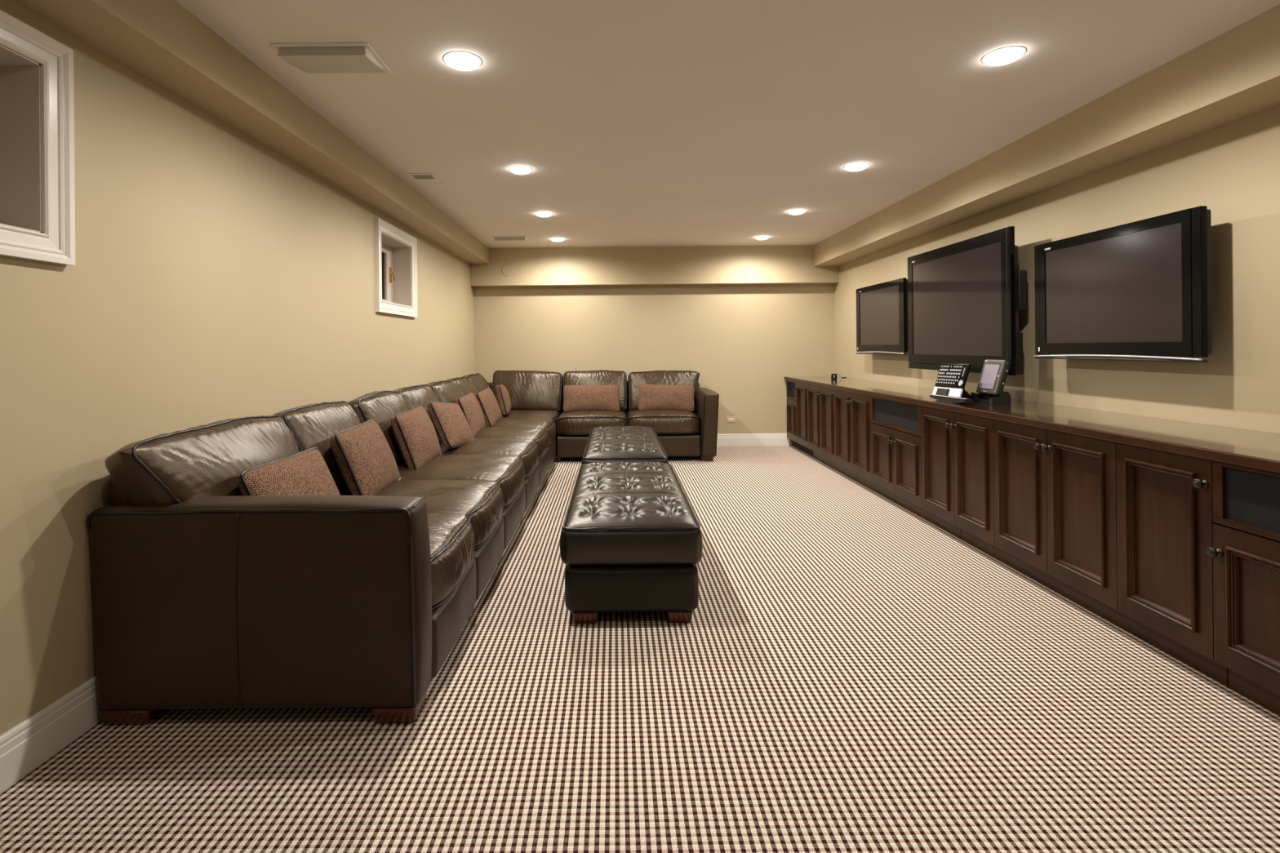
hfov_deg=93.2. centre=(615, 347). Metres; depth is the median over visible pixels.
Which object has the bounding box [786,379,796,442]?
base cabinet
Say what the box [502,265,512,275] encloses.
cover plate
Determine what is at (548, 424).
seat cushion
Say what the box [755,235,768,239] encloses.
recessed light
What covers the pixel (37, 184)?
window
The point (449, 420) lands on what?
throw pillow
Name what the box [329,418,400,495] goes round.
throw pillow
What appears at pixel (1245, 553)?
base cabinet
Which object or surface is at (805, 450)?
floor vent
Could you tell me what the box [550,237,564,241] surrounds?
recessed light
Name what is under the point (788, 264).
ceiling soffit
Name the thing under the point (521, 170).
recessed light
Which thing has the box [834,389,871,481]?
base cabinet
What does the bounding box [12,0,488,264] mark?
ceiling soffit
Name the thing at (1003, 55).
recessed light
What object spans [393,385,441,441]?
cushion
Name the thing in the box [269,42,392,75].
ceiling vent
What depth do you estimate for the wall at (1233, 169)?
2.87 m
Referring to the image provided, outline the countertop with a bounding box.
[784,376,1279,472]
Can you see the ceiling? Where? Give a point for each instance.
(635, 122)
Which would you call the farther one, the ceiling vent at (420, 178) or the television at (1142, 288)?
the ceiling vent at (420, 178)
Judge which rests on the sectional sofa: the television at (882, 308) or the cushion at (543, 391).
the cushion at (543, 391)
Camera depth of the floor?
1.86 m
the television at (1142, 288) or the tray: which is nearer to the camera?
the television at (1142, 288)
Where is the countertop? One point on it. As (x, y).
(1259, 450)
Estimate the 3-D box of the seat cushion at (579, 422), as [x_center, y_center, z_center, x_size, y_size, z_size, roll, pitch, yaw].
[-0.244,0.797,6.703,0.738,0.226,0.823,-1,0,0]
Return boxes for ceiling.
[174,0,1279,248]
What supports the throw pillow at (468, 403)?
on the sectional sofa
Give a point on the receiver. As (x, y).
(833, 376)
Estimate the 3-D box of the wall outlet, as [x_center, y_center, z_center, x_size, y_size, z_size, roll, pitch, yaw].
[1.397,0.866,7.288,0.114,0.072,0.011,-1,0,0]
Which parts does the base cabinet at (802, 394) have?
moulding, panel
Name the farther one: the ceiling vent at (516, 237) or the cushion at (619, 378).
the cushion at (619, 378)
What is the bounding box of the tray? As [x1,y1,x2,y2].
[929,395,972,403]
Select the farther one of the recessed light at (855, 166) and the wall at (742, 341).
the wall at (742, 341)
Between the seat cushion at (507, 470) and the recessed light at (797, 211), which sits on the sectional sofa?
the seat cushion at (507, 470)
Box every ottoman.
[560,462,702,623]
[581,426,668,464]
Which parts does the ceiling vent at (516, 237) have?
blade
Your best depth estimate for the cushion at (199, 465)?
2.05 m
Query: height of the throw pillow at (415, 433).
0.367 m
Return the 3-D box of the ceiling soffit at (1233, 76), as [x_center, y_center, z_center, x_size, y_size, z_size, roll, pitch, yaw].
[2.490,-1.087,0.397,0.295,0.250,13.793,-1,0,0]
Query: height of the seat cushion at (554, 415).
0.232 m
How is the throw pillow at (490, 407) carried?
on the sectional sofa
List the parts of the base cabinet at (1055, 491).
moulding, door, panel, knob, knob, moulding, panel, door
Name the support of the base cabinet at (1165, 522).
on the floor
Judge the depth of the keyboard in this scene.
3.95 m
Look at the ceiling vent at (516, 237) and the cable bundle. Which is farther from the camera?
the ceiling vent at (516, 237)
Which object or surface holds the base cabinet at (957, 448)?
on the floor
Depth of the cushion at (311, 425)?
2.89 m
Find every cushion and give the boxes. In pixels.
[105,416,299,506]
[271,402,360,493]
[342,479,503,548]
[346,391,408,465]
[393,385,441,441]
[396,453,524,507]
[425,381,461,402]
[427,512,474,608]
[439,438,538,477]
[446,377,475,395]
[462,373,489,392]
[474,426,548,458]
[485,417,555,444]
[492,371,563,413]
[502,409,559,433]
[557,409,626,434]
[560,462,702,565]
[562,370,626,412]
[626,409,698,433]
[627,371,699,412]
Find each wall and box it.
[0,0,474,736]
[473,284,835,445]
[834,105,1279,434]
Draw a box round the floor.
[0,445,1279,852]
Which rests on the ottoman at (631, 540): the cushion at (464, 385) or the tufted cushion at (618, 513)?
the tufted cushion at (618, 513)
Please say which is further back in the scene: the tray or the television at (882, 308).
the television at (882, 308)
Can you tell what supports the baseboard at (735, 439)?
attached to the wall at (742, 341)
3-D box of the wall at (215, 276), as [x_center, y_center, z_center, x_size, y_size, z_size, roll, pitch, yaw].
[-1.872,0.023,0.397,0.340,2.389,13.993,-1,0,0]
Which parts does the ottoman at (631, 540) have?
leg, leg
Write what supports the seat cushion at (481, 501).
on the sectional sofa
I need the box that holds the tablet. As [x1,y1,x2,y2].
[970,359,1010,404]
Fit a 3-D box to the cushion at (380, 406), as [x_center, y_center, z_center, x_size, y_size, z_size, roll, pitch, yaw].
[-1.468,0.518,3.850,0.263,0.507,0.700,-23,0,0]
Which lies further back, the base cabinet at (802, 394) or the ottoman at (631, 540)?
the base cabinet at (802, 394)
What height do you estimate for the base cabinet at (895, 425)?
0.697 m
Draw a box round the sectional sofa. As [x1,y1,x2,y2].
[86,369,719,724]
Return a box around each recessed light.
[442,50,482,71]
[508,165,532,174]
[534,211,552,217]
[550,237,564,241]
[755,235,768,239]
[786,208,805,214]
[843,162,869,171]
[981,45,1026,66]
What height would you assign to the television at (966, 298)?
0.920 m
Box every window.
[0,9,75,265]
[374,217,417,317]
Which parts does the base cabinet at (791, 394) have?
speaker frame, moulding, panel, door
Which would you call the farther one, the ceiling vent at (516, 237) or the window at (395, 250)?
the ceiling vent at (516, 237)
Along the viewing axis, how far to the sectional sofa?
1.92 m
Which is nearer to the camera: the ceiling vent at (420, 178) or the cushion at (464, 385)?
the ceiling vent at (420, 178)
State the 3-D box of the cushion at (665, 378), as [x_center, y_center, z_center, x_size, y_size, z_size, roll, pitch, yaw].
[0.567,0.504,6.964,0.834,0.499,0.261,-1,-20,0]
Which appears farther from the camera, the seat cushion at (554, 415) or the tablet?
the seat cushion at (554, 415)
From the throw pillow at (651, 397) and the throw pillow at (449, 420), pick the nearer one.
the throw pillow at (449, 420)
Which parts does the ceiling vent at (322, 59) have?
blade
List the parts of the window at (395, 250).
glass pane, sash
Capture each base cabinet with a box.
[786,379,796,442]
[793,382,808,448]
[807,383,835,462]
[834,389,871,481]
[870,395,921,507]
[920,405,995,546]
[993,418,1117,610]
[1115,442,1216,660]
[1205,460,1279,695]
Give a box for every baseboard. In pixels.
[0,675,102,794]
[716,433,790,446]
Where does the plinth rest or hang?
on the floor
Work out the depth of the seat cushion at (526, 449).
4.36 m
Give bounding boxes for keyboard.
[929,363,972,403]
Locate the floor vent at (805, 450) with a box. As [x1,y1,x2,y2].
[794,441,813,455]
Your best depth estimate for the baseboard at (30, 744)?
1.78 m
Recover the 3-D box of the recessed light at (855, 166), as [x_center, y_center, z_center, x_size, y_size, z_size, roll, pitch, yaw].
[1.599,-1.191,4.010,0.160,0.028,0.160,-1,0,0]
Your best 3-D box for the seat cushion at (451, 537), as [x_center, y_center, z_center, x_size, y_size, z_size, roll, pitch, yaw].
[-1.035,0.816,2.400,0.883,0.234,0.624,-1,0,0]
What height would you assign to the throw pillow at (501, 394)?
0.348 m
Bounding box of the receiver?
[831,373,846,379]
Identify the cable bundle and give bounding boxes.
[961,393,970,398]
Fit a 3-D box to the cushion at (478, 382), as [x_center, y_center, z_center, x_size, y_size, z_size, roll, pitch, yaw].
[-1.471,0.516,6.470,0.264,0.501,0.660,-24,0,0]
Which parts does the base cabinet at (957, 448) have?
moulding, door, panel, knob, knob, moulding, panel, door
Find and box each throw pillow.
[235,447,340,495]
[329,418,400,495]
[391,404,441,469]
[426,400,474,448]
[454,391,486,437]
[474,386,502,426]
[493,384,511,415]
[563,384,619,411]
[638,384,694,411]
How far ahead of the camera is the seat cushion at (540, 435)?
5.07 m
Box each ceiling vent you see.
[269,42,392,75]
[406,173,444,183]
[492,235,528,240]
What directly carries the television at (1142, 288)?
attached to the wall at (1233, 169)
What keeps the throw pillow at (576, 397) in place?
on the sectional sofa
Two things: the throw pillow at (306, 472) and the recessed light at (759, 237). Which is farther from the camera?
the recessed light at (759, 237)
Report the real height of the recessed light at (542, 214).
0.028 m
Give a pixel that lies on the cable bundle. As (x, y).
(962, 395)
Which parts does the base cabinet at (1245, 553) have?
knob, speaker frame, door, moulding, panel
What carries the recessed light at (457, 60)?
in the ceiling
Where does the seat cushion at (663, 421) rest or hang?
on the sectional sofa
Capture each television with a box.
[855,277,908,355]
[907,226,1026,375]
[1032,205,1212,362]
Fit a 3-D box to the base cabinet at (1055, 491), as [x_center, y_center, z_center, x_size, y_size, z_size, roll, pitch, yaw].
[2.339,0.730,2.889,0.624,0.697,0.802,-1,0,0]
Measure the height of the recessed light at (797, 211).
0.028 m
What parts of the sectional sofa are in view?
frame, leg, arm, leg, leg, frame, leg, arm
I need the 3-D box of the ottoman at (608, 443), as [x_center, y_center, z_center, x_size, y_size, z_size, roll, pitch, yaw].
[0.071,0.965,5.032,0.640,0.469,1.619,-1,0,0]
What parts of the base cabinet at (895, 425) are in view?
moulding, panel, door, speaker frame, moulding, door, panel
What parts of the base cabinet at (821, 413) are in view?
moulding, door, panel, moulding, door, panel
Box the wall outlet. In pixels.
[726,416,735,422]
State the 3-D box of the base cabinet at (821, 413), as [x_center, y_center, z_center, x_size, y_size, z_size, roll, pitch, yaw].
[2.339,0.730,6.074,0.624,0.697,0.789,-1,0,0]
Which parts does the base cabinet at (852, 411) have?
moulding, door, panel, moulding, panel, door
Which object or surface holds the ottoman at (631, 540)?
on the floor
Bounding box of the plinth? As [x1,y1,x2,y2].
[791,440,1279,715]
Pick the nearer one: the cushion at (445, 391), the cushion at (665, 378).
the cushion at (445, 391)

